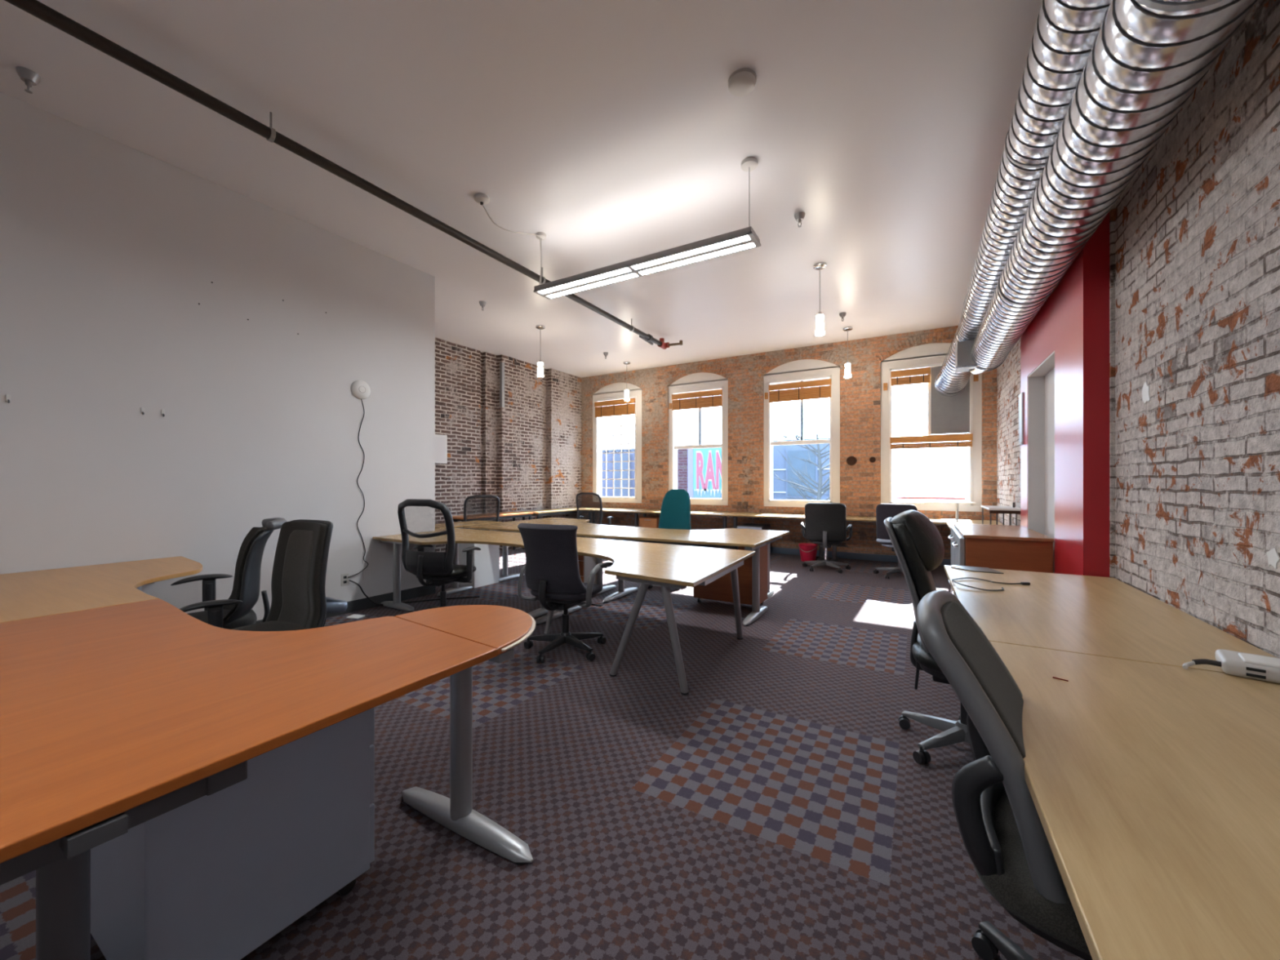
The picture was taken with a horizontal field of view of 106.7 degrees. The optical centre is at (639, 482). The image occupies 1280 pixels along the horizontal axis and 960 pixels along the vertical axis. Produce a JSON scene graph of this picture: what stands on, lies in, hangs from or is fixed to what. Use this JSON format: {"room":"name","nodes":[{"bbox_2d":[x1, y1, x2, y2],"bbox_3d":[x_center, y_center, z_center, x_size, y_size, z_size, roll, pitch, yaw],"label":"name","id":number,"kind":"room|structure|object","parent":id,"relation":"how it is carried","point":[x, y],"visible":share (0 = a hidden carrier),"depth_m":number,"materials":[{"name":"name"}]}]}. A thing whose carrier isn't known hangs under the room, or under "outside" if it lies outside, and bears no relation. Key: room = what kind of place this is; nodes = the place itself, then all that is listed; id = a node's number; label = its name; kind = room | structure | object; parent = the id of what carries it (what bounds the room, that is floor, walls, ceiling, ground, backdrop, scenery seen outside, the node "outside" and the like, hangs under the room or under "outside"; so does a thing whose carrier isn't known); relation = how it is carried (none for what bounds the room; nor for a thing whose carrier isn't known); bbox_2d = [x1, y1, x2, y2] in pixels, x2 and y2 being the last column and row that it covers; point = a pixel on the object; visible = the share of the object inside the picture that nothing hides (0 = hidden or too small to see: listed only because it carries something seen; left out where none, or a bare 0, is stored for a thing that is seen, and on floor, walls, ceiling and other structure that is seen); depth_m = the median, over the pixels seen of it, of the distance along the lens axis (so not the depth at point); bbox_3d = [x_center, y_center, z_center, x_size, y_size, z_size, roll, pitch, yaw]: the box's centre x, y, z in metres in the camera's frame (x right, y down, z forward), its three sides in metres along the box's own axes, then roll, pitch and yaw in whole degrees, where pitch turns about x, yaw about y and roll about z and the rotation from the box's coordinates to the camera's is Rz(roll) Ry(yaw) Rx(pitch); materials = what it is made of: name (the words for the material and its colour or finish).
{"room":"open-plan office","nodes":[
{"label":"open-plan office","id":0,"kind":"room"},
{"bbox_2d":[0,91,435,620],"bbox_3d":[-4.244,-0.562,2.677,0.152,3.745,6.940,0,0,30],"label":"wall","id":1,"kind":"structure","parent":0,"point":[131,279],"depth_m":3.71,"materials":[{"name":"paint"}]},
{"bbox_2d":[255,586,435,623],"bbox_3d":[-4.148,1.252,2.679,0.014,0.115,6.840,0,0,30],"label":"baseboard","id":2,"kind":"structure","parent":1,"relation":"attached to","point":[353,606],"depth_m":5.05,"materials":[{"name":"plastic"}]},
{"bbox_2d":[347,380,370,577],"bbox_3d":[-2.860,-0.047,4.860,0.037,2.002,0.229,0,0,30],"label":"cord","id":3,"kind":"object","parent":1,"relation":"attached to","point":[360,389],"visible":1,"depth_m":4.87,"materials":[{"name":"white plastic"}]},
{"bbox_2d":[435,337,479,552],"bbox_3d":[-3.754,-0.562,7.846,0.400,3.745,2.480,0,0,30],"label":"brick wall","id":4,"kind":"structure","parent":0,"point":[457,366],"depth_m":8.36,"materials":[{"name":"brick"}]},
{"bbox_2d":[435,434,447,463],"bbox_3d":[-3.443,-0.560,7.896,0.086,0.480,0.520,0,0,30],"label":"electrical panel","id":5,"kind":"object","parent":4,"relation":"attached to","point":[441,441],"visible":0.41,"depth_m":7.99,"materials":[{"name":"white plastic"}]},
{"bbox_2d":[480,351,482,514],"bbox_3d":[-3.129,-0.562,8.975,0.340,3.745,0.100,0,0,30],"label":"brick wall","id":6,"kind":"structure","parent":0,"point":[481,353],"depth_m":8.91,"materials":[{"name":"brick"}]},
{"bbox_2d":[482,351,497,520],"bbox_3d":[-2.995,-0.562,9.116,0.430,3.745,0.280,0,0,30],"label":"brick wall","id":7,"kind":"structure","parent":0,"point":[489,360],"depth_m":8.96,"materials":[{"name":"brick"}]},
{"bbox_2d":[497,354,542,551],"bbox_3d":[-2.584,-0.562,9.685,0.565,3.745,1.124,0,0,30],"label":"brick wall","id":8,"kind":"structure","parent":0,"point":[519,387],"depth_m":9.44,"materials":[{"name":"brick"}]},
{"bbox_2d":[0,0,1042,377],"bbox_3d":[-1.145,-2.535,4.086,8.900,0.200,12.700,0,0,30],"label":"ceiling","id":9,"kind":"structure","parent":0,"point":[615,131],"depth_m":3.30,"materials":[{"name":"paint"}]},
{"bbox_2d":[15,66,41,93],"bbox_3d":[-3.638,-2.380,2.832,0.096,0.110,0.094,0,0,30],"label":"sprinkler","id":10,"kind":"object","parent":9,"relation":"attached to","point":[30,77],"visible":1,"depth_m":2.82,"materials":[{"name":"silver metal"}]},
{"bbox_2d":[4,0,682,349],"bbox_3d":[-2.062,-2.328,3.494,0.382,0.215,10.354,0,0,30],"label":"pipe","id":11,"kind":"object","parent":9,"relation":"attached to","point":[36,8],"visible":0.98,"depth_m":3.06,"materials":[{"name":"metal"}]},
{"bbox_2d":[474,193,541,284],"bbox_3d":[-1.185,-2.185,4.354,0.124,0.500,0.787,0,0,30],"label":"power feed","id":12,"kind":"object","parent":9,"relation":"hanging from","point":[482,199],"visible":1,"depth_m":4.07,"materials":[{"name":"white plastic"}]},
{"bbox_2d":[535,324,545,377],"bbox_3d":[-1.554,-2.044,7.429,0.144,0.782,0.144,0,0,30],"label":"pendant lamp","id":13,"kind":"object","parent":9,"relation":"hanging from","point":[540,374],"visible":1,"depth_m":7.39,"materials":[{"name":"glass"}]},
{"bbox_2d":[533,156,760,299],"bbox_3d":[-0.042,-2.159,4.225,2.240,0.551,0.277,0,0,30],"label":"strip light","id":14,"kind":"object","parent":9,"relation":"hanging from","point":[743,239],"visible":0.98,"depth_m":4.09,"materials":[{"name":"silver metal"}]},
{"bbox_2d":[538,267,631,293],"bbox_3d":[-0.543,-1.891,4.475,1.039,0.005,0.065,0,0,30],"label":"diffuser","id":15,"kind":"object","parent":14,"relation":"attached to","point":[608,273],"depth_m":4.45,"materials":[{"name":"white"}]},
{"bbox_2d":[546,273,637,297],"bbox_3d":[-0.482,-1.891,4.579,1.039,0.005,0.065,0,0,30],"label":"diffuser","id":16,"kind":"object","parent":14,"relation":"attached to","point":[628,276],"depth_m":4.56,"materials":[{"name":"white"}]},
{"bbox_2d":[631,235,750,269],"bbox_3d":[0.392,-1.891,3.928,1.039,0.005,0.065,0,0,30],"label":"diffuser","id":17,"kind":"object","parent":14,"relation":"attached to","point":[725,242],"depth_m":3.90,"materials":[{"name":"white"}]},
{"bbox_2d":[639,242,754,274],"bbox_3d":[0.453,-1.891,4.033,1.039,0.005,0.065,0,0,30],"label":"diffuser","id":18,"kind":"object","parent":14,"relation":"attached to","point":[747,246],"depth_m":4.01,"materials":[{"name":"white"}]},
{"bbox_2d":[728,67,756,97],"bbox_3d":[0.618,-2.410,2.882,0.170,0.050,0.170,0,0,30],"label":"smoke detector","id":19,"kind":"object","parent":9,"relation":"attached to","point":[741,82],"visible":1,"depth_m":2.85,"materials":[{"name":"white plastic"}]},
{"bbox_2d":[794,211,804,227],"bbox_3d":[1.452,-2.380,4.329,0.096,0.110,0.094,0,0,30],"label":"sprinkler","id":20,"kind":"object","parent":9,"relation":"attached to","point":[799,216],"visible":1,"depth_m":4.31,"materials":[{"name":"silver metal"}]},
{"bbox_2d":[813,262,826,336],"bbox_3d":[2.015,-2.044,5.332,0.144,0.782,0.144,0,0,30],"label":"pendant lamp","id":21,"kind":"object","parent":9,"relation":"hanging from","point":[820,330],"visible":1,"depth_m":5.30,"materials":[{"name":"silver metal"}]},
{"bbox_2d":[842,326,853,377],"bbox_3d":[3.278,-2.044,7.512,0.144,0.782,0.144,0,0,30],"label":"pendant lamp","id":22,"kind":"object","parent":9,"relation":"hanging from","point":[847,369],"visible":1,"depth_m":7.49,"materials":[{"name":"silver metal"}]},
{"bbox_3d":[1.800,-2.204,1.959,0.006,0.463,0.024,0,0,30],"label":"hanger","id":23,"kind":"object","parent":9,"relation":"hanging from","visible":0},
{"bbox_2d":[934,0,1111,396],"bbox_3d":[1.845,-1.653,2.220,0.502,0.640,12.094,0,0,30],"label":"air duct","id":24,"kind":"object","parent":23,"relation":"hanging from","point":[1065,33],"visible":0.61,"depth_m":2.34,"materials":[{"name":"metal"}]},
{"bbox_2d":[968,0,1257,374],"bbox_3d":[1.595,-1.481,1.344,0.396,0.366,10.333,0,0,30],"label":"air duct","id":25,"kind":"object","parent":23,"relation":"hanging from","point":[1146,59],"visible":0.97,"depth_m":1.83,"materials":[{"name":"metal"}]},
{"bbox_2d":[955,339,977,372],"bbox_3d":[3.884,-1.496,5.670,0.215,0.312,0.330,0,0,30],"label":"junction box","id":26,"kind":"object","parent":25,"relation":"attached to","point":[963,362],"visible":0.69,"depth_m":5.56,"materials":[{"name":"metal"}]},
{"bbox_2d":[0,547,1084,959],"bbox_3d":[-1.145,1.385,4.086,8.900,0.150,12.700,0,0,30],"label":"floor","id":27,"kind":"structure","parent":0,"point":[781,806],"depth_m":1.93,"materials":[{"name":"carpet"}]},
{"bbox_2d":[0,555,202,622],"bbox_3d":[-3.227,0.940,2.546,1.699,0.740,1.640,0,0,30],"label":"desk","id":28,"kind":"object","parent":27,"relation":"on","point":[24,595],"visible":0.62,"depth_m":2.63,"materials":[{"name":"brown wood"}]},
{"bbox_2d":[170,517,286,629],"bbox_3d":[-2.585,0.769,2.848,0.668,1.081,0.656,0,0,5],"label":"chair","id":29,"kind":"object","parent":27,"relation":"on","point":[236,611],"visible":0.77,"depth_m":2.87,"materials":[{"name":"black plastic"}]},
{"bbox_2d":[90,707,374,959],"bbox_3d":[-1.215,0.983,1.458,0.510,0.655,0.552,0,0,30],"label":"drawer pedestal","id":30,"kind":"object","parent":27,"relation":"on","point":[216,876],"visible":0.66,"depth_m":1.27,"materials":[{"name":"grey metal"}]},
{"bbox_2d":[0,598,535,959],"bbox_3d":[-1.473,0.940,1.765,2.105,0.740,1.621,0,0,30],"label":"desk","id":31,"kind":"object","parent":27,"relation":"on","point":[116,719],"visible":1,"depth_m":1.30,"materials":[{"name":"brown wood"}]},
{"bbox_2d":[232,519,347,631],"bbox_3d":[-2.074,0.768,2.637,0.620,1.084,0.661,0,0,26],"label":"chair","id":32,"kind":"object","parent":27,"relation":"on","point":[300,602],"visible":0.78,"depth_m":2.75,"materials":[{"name":"fabric"}]},
{"bbox_2d":[348,579,479,605],"bbox_3d":[-2.401,1.141,5.144,1.272,0.333,0.147,0,0,-30],"label":"lead","id":33,"kind":"object","parent":27,"relation":"on","point":[357,584],"visible":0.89,"depth_m":5.16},
{"bbox_2d":[397,498,480,608],"bbox_3d":[-1.864,0.729,4.496,0.651,1.161,0.662,0,0,20],"label":"office chair","id":34,"kind":"object","parent":27,"relation":"on","point":[437,568],"visible":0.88,"depth_m":4.26,"materials":[{"name":"black plastic"}]},
{"bbox_2d":[372,528,548,617],"bbox_3d":[-1.826,0.940,5.066,1.995,0.740,1.155,0,0,30],"label":"desk","id":35,"kind":"object","parent":27,"relation":"on","point":[462,535],"visible":0.61,"depth_m":4.92,"materials":[{"name":"brown wood"}]},
{"bbox_2d":[435,520,501,528],"bbox_3d":[-2.485,0.940,6.589,0.500,0.740,1.030,0,0,30],"label":"desk","id":36,"kind":"object","parent":27,"relation":"on","point":[460,524],"visible":0.04,"depth_m":6.57,"materials":[{"name":"brown wood"}]},
{"bbox_2d":[456,494,500,530],"bbox_3d":[-2.564,0.750,7.577,0.654,1.120,0.656,0,0,-32],"label":"office chair","id":37,"kind":"object","parent":27,"relation":"on","point":[472,497],"visible":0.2,"depth_m":7.34,"materials":[{"name":"black plastic"}]},
{"bbox_2d":[458,543,499,587],"bbox_3d":[-2.104,0.975,6.171,0.380,0.670,0.432,0,0,30],"label":"drawer pedestal","id":38,"kind":"object","parent":27,"relation":"on","point":[486,560],"visible":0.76,"depth_m":6.02,"materials":[{"name":"white metal"}]},
{"bbox_2d":[445,511,533,554],"bbox_3d":[-2.654,0.940,8.500,0.500,0.740,1.600,0,0,30],"label":"desk","id":39,"kind":"object","parent":27,"relation":"on","point":[513,515],"visible":0.47,"depth_m":8.55,"materials":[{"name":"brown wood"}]},
{"bbox_2d":[463,517,635,594],"bbox_3d":[-0.994,0.940,6.499,2.025,0.740,1.780,0,0,30],"label":"desk","id":40,"kind":"object","parent":27,"relation":"on","point":[584,528],"visible":0.57,"depth_m":6.26,"materials":[{"name":"brown wood"}]},
{"bbox_2d":[520,506,595,549],"bbox_3d":[-1.669,0.940,10.067,0.460,0.740,1.900,0,0,30],"label":"desk","id":41,"kind":"object","parent":27,"relation":"on","point":[566,510],"visible":0.49,"depth_m":9.62,"materials":[{"name":"brown wood"}]},
{"bbox_2d":[517,523,613,663],"bbox_3d":[-0.596,0.806,3.696,0.677,1.008,0.646,0,0,24],"label":"office chair","id":42,"kind":"object","parent":27,"relation":"on","point":[551,569],"visible":0.98,"depth_m":3.48,"materials":[{"name":"black plastic"}]},
{"bbox_2d":[577,555,596,583],"bbox_3d":[-0.696,1.010,5.647,0.340,0.600,0.392,0,0,30],"label":"drawer pedestal","id":43,"kind":"object","parent":27,"relation":"on","point":[586,564],"visible":0.12,"depth_m":5.45,"materials":[{"name":"white paint"}]},
{"bbox_2d":[575,492,613,524],"bbox_3d":[-0.819,0.740,8.466,0.654,1.140,0.656,0,0,18],"label":"office chair","id":44,"kind":"object","parent":27,"relation":"on","point":[591,505],"visible":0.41,"depth_m":8.22,"materials":[{"name":"black plastic"}]},
{"bbox_2d":[575,507,644,526],"bbox_3d":[-0.578,0.940,10.101,1.370,0.740,0.820,0,0,30],"label":"desk","id":45,"kind":"object","parent":27,"relation":"on","point":[604,509],"visible":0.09,"depth_m":9.90,"materials":[{"name":"brown wood"}]},
{"bbox_2d":[520,537,755,695],"bbox_3d":[-0.194,0.941,3.857,2.027,0.742,1.495,0,0,30],"label":"desk","id":46,"kind":"object","parent":27,"relation":"on","point":[665,566],"visible":0.79,"depth_m":3.34,"materials":[{"name":"brown wood"}]},
{"bbox_2d":[639,515,659,528],"bbox_3d":[0.276,1.000,9.491,0.400,0.620,0.532,0,0,30],"label":"drawer pedestal","id":47,"kind":"object","parent":27,"relation":"on","point":[652,522],"visible":0.21,"depth_m":9.27,"materials":[{"name":"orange wood"}]},
{"bbox_2d":[648,488,691,589],"bbox_3d":[0.326,0.700,6.106,0.620,1.220,0.666,0,0,34],"label":"office chair","id":48,"kind":"object","parent":27,"relation":"on","point":[675,511],"visible":0.47,"depth_m":6.25,"materials":[{"name":"fabric"}]},
{"bbox_2d":[630,509,736,528],"bbox_3d":[0.841,0.940,9.273,1.905,0.740,0.820,0,0,30],"label":"desk","id":49,"kind":"object","parent":27,"relation":"on","point":[712,513],"visible":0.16,"depth_m":9.09,"materials":[{"name":"brown wood"}]},
{"bbox_2d":[588,526,789,626],"bbox_3d":[0.594,0.940,5.392,1.825,0.740,1.490,0,0,30],"label":"desk","id":50,"kind":"object","parent":27,"relation":"on","point":[752,540],"visible":0.93,"depth_m":4.99,"materials":[{"name":"brown wood"}]},
{"bbox_2d":[693,544,767,604],"bbox_3d":[0.985,0.970,5.164,0.710,0.680,0.392,0,0,30],"label":"drawer pedestal","id":51,"kind":"object","parent":27,"relation":"on","point":[720,589],"visible":0.45,"depth_m":4.97,"materials":[{"name":"red wood"}]},
{"bbox_2d":[737,523,770,551],"bbox_3d":[2.020,1.035,8.461,0.450,0.550,0.552,0,0,30],"label":"desk","id":52,"kind":"object","parent":27,"relation":"on","point":[747,526],"visible":0.17,"depth_m":8.32,"materials":[{"name":"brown metal"}]},
{"bbox_2d":[722,511,824,560],"bbox_3d":[2.399,0.940,8.362,1.695,0.740,0.820,0,0,30],"label":"desk","id":53,"kind":"object","parent":27,"relation":"on","point":[738,514],"visible":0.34,"depth_m":8.29,"materials":[{"name":"brown wood"}]},
{"bbox_2d":[798,542,817,561],"bbox_3d":[2.797,1.170,7.919,0.312,0.280,0.315,0,0,30],"label":"waste bin","id":54,"kind":"object","parent":27,"relation":"on","point":[808,551],"visible":0.91,"depth_m":7.81,"materials":[{"name":"red plastic"}]},
{"bbox_2d":[800,502,852,573],"bbox_3d":[2.815,0.804,7.193,0.739,1.012,0.702,0,0,24],"label":"office chair","id":55,"kind":"object","parent":27,"relation":"on","point":[825,523],"visible":1,"depth_m":6.94,"materials":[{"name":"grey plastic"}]},
{"bbox_2d":[830,515,876,561],"bbox_3d":[3.651,0.940,7.630,1.195,0.740,0.820,0,0,30],"label":"desk","id":56,"kind":"object","parent":27,"relation":"on","point":[849,518],"visible":0.3,"depth_m":7.75,"materials":[{"name":"brown wood"}]},
{"bbox_2d":[873,503,917,578],"bbox_3d":[3.607,0.799,6.643,0.642,1.022,0.646,0,0,38],"label":"office chair","id":57,"kind":"object","parent":27,"relation":"on","point":[883,511],"visible":0.42,"depth_m":6.51,"materials":[{"name":"black fabric"}]},
{"bbox_2d":[884,510,970,764],"bbox_3d":[1.571,0.726,2.335,0.661,1.169,0.624,0,0,30],"label":"chair","id":58,"kind":"object","parent":27,"relation":"on","point":[917,544],"visible":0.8,"depth_m":2.26,"materials":[{"name":"leather"}]},
{"bbox_2d":[889,510,944,571],"bbox_3d":[1.409,0.288,2.420,0.240,0.297,0.430,0,0,30],"label":"backrest","id":59,"kind":"object","parent":58,"relation":"on","point":[927,542],"depth_m":2.26,"materials":[{"name":"black leather"}]},
{"bbox_2d":[928,518,1002,525],"bbox_3d":[4.644,0.940,7.050,1.095,0.740,0.820,0,0,30],"label":"desk","id":60,"kind":"object","parent":27,"relation":"on","point":[935,521],"visible":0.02,"depth_m":6.84,"materials":[{"name":"brown wood"}]},
{"bbox_2d":[924,501,976,521],"bbox_3d":[4.627,0.430,7.125,0.640,0.280,0.268,0,0,30],"label":"desk riser","id":61,"kind":"object","parent":60,"relation":"on","point":[957,519],"visible":1,"depth_m":7.06,"materials":[{"name":"white metal"}]},
{"bbox_2d":[924,501,976,503],"bbox_3d":[4.629,0.301,7.128,0.640,0.018,0.260,0,0,30],"label":"shelf","id":62,"kind":"object","parent":61,"relation":"attached to","point":[935,502],"depth_m":7.04,"materials":[{"name":"white ceramic"}]},
{"bbox_2d":[946,522,995,529],"bbox_3d":[4.130,0.940,5.729,0.650,0.740,1.960,0,0,30],"label":"desk","id":63,"kind":"object","parent":27,"relation":"on","point":[949,524],"visible":0.02,"depth_m":6.45,"materials":[{"name":"brown wood"}]},
{"bbox_2d":[980,502,1020,525],"bbox_3d":[4.232,0.400,5.577,0.320,0.340,0.800,0,0,30],"label":"wire shelf","id":64,"kind":"object","parent":63,"relation":"on","point":[1012,509],"visible":0.68,"depth_m":5.29,"materials":[{"name":"white metal"}]},
{"bbox_2d":[947,523,1053,594],"bbox_3d":[3.127,0.865,4.239,0.627,0.890,1.245,0,0,30],"label":"filing cabinet","id":65,"kind":"object","parent":27,"relation":"on","point":[1004,547],"visible":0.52,"depth_m":3.75,"materials":[{"name":"red wood"}]},
{"bbox_2d":[916,589,1092,959],"bbox_3d":[0.991,0.802,1.032,0.671,1.015,0.630,0,0,38],"label":"chair","id":66,"kind":"object","parent":27,"relation":"on","point":[1004,837],"visible":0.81,"depth_m":1.01,"materials":[{"name":"leather"}]},
{"bbox_2d":[940,601,1025,758],"bbox_3d":[0.861,0.606,1.149,0.273,0.577,0.363,0,0,38],"label":"backrest","id":67,"kind":"object","parent":66,"relation":"on","point":[958,629],"depth_m":1.15,"materials":[{"name":"black fabric"}]},
{"bbox_2d":[944,564,1277,673],"bbox_3d":[2.021,0.940,2.301,0.857,0.740,1.777,0,0,30],"label":"desk","id":68,"kind":"object","parent":27,"relation":"on","point":[1110,617],"visible":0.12,"depth_m":1.98,"materials":[{"name":"brown wood"}]},
{"bbox_2d":[951,564,1004,573],"bbox_3d":[2.194,0.567,3.111,0.270,0.006,0.185,0,0,30],"label":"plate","id":69,"kind":"object","parent":68,"relation":"on","point":[977,569],"visible":1,"depth_m":3.09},
{"bbox_2d":[951,577,1030,591],"bbox_3d":[1.929,0.562,2.671,0.397,0.015,0.280,0,0,-28],"label":"cord","id":70,"kind":"object","parent":68,"relation":"on","point":[953,580],"visible":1,"depth_m":2.65,"materials":[{"name":"black plastic"}]},
{"bbox_2d":[1182,648,1279,684],"bbox_3d":[1.855,0.544,1.384,0.381,0.053,0.168,0,0,44],"label":"power strip","id":71,"kind":"object","parent":68,"relation":"on","point":[1258,667],"visible":1,"depth_m":1.39,"materials":[{"name":"white plastic"}]},
{"bbox_2d":[1245,666,1266,673],"bbox_3d":[1.769,0.539,1.367,0.035,0.008,0.004,0,0,44],"label":"socket","id":72,"kind":"object","parent":71,"relation":"attached to","point":[1248,669],"depth_m":1.37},
{"bbox_2d":[1245,672,1266,679],"bbox_3d":[1.769,0.556,1.367,0.035,0.008,0.004,0,0,44],"label":"socket","id":73,"kind":"object","parent":71,"relation":"attached to","point":[1249,675],"depth_m":1.37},
{"bbox_2d":[989,640,1279,959],"bbox_3d":[0.959,0.940,0.461,0.834,0.740,2.463,0,0,30],"label":"desk","id":74,"kind":"object","parent":27,"relation":"on","point":[1154,788],"visible":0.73,"depth_m":0.86,"materials":[{"name":"brown wood"}]},
{"bbox_2d":[542,368,546,518],"bbox_3d":[-2.278,-0.562,10.273,0.500,3.745,0.200,0,0,30],"label":"brick wall","id":75,"kind":"structure","parent":0,"point":[544,379],"depth_m":10.17,"materials":[{"name":"brick"}]},
{"bbox_2d":[546,368,581,518],"bbox_3d":[-1.903,-0.562,10.777,0.640,3.745,1.050,0,0,30],"label":"brick wall","id":76,"kind":"structure","parent":0,"point":[563,390],"depth_m":10.49,"materials":[{"name":"brick"}]},
{"bbox_2d":[581,325,996,559],"bbox_3d":[1.972,-0.562,9.320,8.600,3.745,0.376,0,0,30],"label":"wall","id":77,"kind":"structure","parent":0,"point":[860,393],"depth_m":8.84,"materials":[{"name":"orange brick"}]},
{"bbox_2d":[592,382,641,502],"bbox_3d":[-0.467,-0.890,10.696,1.340,2.700,0.212,0,0,30],"label":"window","id":78,"kind":"structure","parent":77,"relation":"in","point":[615,391],"depth_m":10.64,"materials":[{"name":"white paint"}]},
{"bbox_2d":[594,398,635,417],"bbox_3d":[-0.568,-1.657,10.603,1.060,0.347,0.050,0,0,30],"label":"blind","id":79,"kind":"object","parent":78,"relation":"attached to","point":[605,408],"visible":1,"depth_m":10.58,"materials":[{"name":"wood"}]},
{"bbox_2d":[599,404,635,497],"bbox_3d":[-0.508,-0.762,10.695,1.010,2.175,0.015,0,0,30],"label":"window pane","id":80,"kind":"object","parent":78,"relation":"attached to","point":[621,416],"depth_m":10.71,"materials":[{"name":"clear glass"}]},
{"bbox_2d":[668,372,728,505],"bbox_3d":[1.212,-0.890,9.715,1.330,2.700,0.212,0,0,30],"label":"window","id":81,"kind":"structure","parent":77,"relation":"in","point":[700,381],"depth_m":9.64,"materials":[{"name":"white paint"}]},
{"bbox_2d":[671,389,722,410],"bbox_3d":[1.137,-1.657,9.607,1.090,0.326,0.050,0,0,30],"label":"blind","id":82,"kind":"object","parent":81,"relation":"attached to","point":[714,400],"visible":1,"depth_m":9.58,"materials":[{"name":"wood"}]},
{"bbox_2d":[602,537,951,565],"bbox_3d":[1.993,1.255,9.100,7.780,0.110,0.015,0,0,30],"label":"baseboard","id":83,"kind":"structure","parent":77,"relation":"attached to","point":[882,557],"depth_m":8.11,"materials":[{"name":"paint"}]},
{"bbox_2d":[763,359,839,507],"bbox_3d":[2.952,-0.890,8.698,1.360,2.700,0.212,0,0,30],"label":"window","id":84,"kind":"structure","parent":77,"relation":"in","point":[804,370],"depth_m":8.65,"materials":[{"name":"white paint"}]},
{"bbox_2d":[768,378,831,402],"bbox_3d":[2.873,-1.647,8.592,1.090,0.326,0.050,0,0,30],"label":"blind","id":85,"kind":"object","parent":84,"relation":"attached to","point":[804,393],"visible":1,"depth_m":8.56,"materials":[{"name":"wood"}]},
{"bbox_2d":[880,342,982,511],"bbox_3d":[4.670,-0.890,7.694,1.400,2.700,0.212,0,0,30],"label":"window","id":86,"kind":"structure","parent":77,"relation":"in","point":[962,413],"depth_m":7.58,"materials":[{"name":"white paint"}]},
{"bbox_2d":[890,367,930,386],"bbox_3d":[4.379,-1.710,7.712,0.560,0.240,0.050,0,0,30],"label":"blind","id":87,"kind":"object","parent":86,"relation":"attached to","point":[917,378],"visible":1,"depth_m":7.69,"materials":[{"name":"wood"}]},
{"bbox_2d":[889,433,973,448],"bbox_3d":[4.612,-0.647,7.576,1.120,0.196,0.050,0,0,30],"label":"blind","id":88,"kind":"object","parent":86,"relation":"attached to","point":[951,440],"visible":1,"depth_m":7.55,"materials":[{"name":"wood"}]},
{"bbox_2d":[1020,211,1114,577],"bbox_3d":[3.327,-0.562,3.801,0.150,3.745,2.080,0,0,30],"label":"wall pier","id":89,"kind":"object","parent":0,"point":[1073,322],"visible":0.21,"depth_m":3.00,"materials":[{"name":"red paint"}]},
{"bbox_2d":[1017,392,1023,444],"bbox_3d":[3.732,-0.620,4.664,0.022,0.500,0.150,0,0,30],"label":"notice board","id":90,"kind":"object","parent":89,"relation":"attached to","point":[1021,395],"visible":1,"depth_m":4.61,"materials":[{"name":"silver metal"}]},
{"bbox_2d":[1027,351,1054,573],"bbox_3d":[3.417,0.159,3.957,0.142,2.302,1.024,0,0,30],"label":"door","id":91,"kind":"structure","parent":89,"relation":"attached to","point":[1041,382],"depth_m":4.37,"materials":[{"name":"paint"}]},
{"bbox_2d":[996,0,1279,657],"bbox_3d":[2.532,-0.562,1.937,0.383,3.745,12.500,0,0,30],"label":"wall","id":92,"kind":"structure","parent":0,"point":[1197,224],"depth_m":1.94,"materials":[{"name":"brick"}]},
{"bbox_2d":[1109,203,1115,577],"bbox_3d":[2.846,-0.660,2.869,0.020,2.460,0.025,0,0,30],"label":"trim","id":93,"kind":"structure","parent":92,"relation":"attached to","point":[1112,212],"depth_m":2.86,"materials":[{"name":"paint"}]},
{"label":"outside","id":94,"kind":"structure","parent":0,"visible":0},
{"bbox_3d":[32.643,5.510,55.862,160.000,0.200,110.600,0,0,30],"label":"ground","id":95,"kind":"structure","parent":94,"visible":0},
{"bbox_2d":[602,448,635,497],"bbox_3d":[-0.203,1.685,31.564,4.800,7.450,5.700,0,0,30],"label":"building","id":96,"kind":"structure","parent":95,"relation":"on","point":[616,455],"depth_m":28.94,"materials":[{"name":"glass"}]},
{"bbox_2d":[677,444,705,497],"bbox_3d":[4.914,1.680,29.518,5.500,7.460,8.070,0,0,30],"label":"brick building","id":97,"kind":"structure","parent":95,"relation":"on","point":[685,456],"depth_m":26.31,"materials":[{"name":"paint"}]},
{"bbox_2d":[693,447,721,498],"bbox_3d":[4.042,-0.330,25.331,2.620,3.080,0.160,0,0,30],"label":"painted sign","id":98,"kind":"object","parent":97,"relation":"attached to","point":[707,462],"visible":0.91,"depth_m":25.52,"materials":[{"name":"teal paint"}]},
{"bbox_2d":[773,437,829,500],"bbox_3d":[10.654,1.560,28.440,4.500,7.700,8.140,0,0,30],"label":"building","id":99,"kind":"structure","parent":95,"relation":"on","point":[781,468],"depth_m":25.17,"materials":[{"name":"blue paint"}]},
{"bbox_2d":[773,424,829,500],"bbox_3d":[6.984,1.504,18.556,3.554,7.823,1.540,0,0,28],"label":"bare tree","id":100,"kind":"object","parent":95,"relation":"on","point":[818,494],"visible":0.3,"depth_m":18.59,"materials":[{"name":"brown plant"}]},
{"bbox_2d":[901,491,968,502],"bbox_3d":[37.284,3.260,53.497,13.600,4.300,10.000,0,0,30],"label":"building","id":101,"kind":"structure","parent":95,"relation":"on","point":[904,494],"depth_m":51.46,"materials":[{"name":"white"}]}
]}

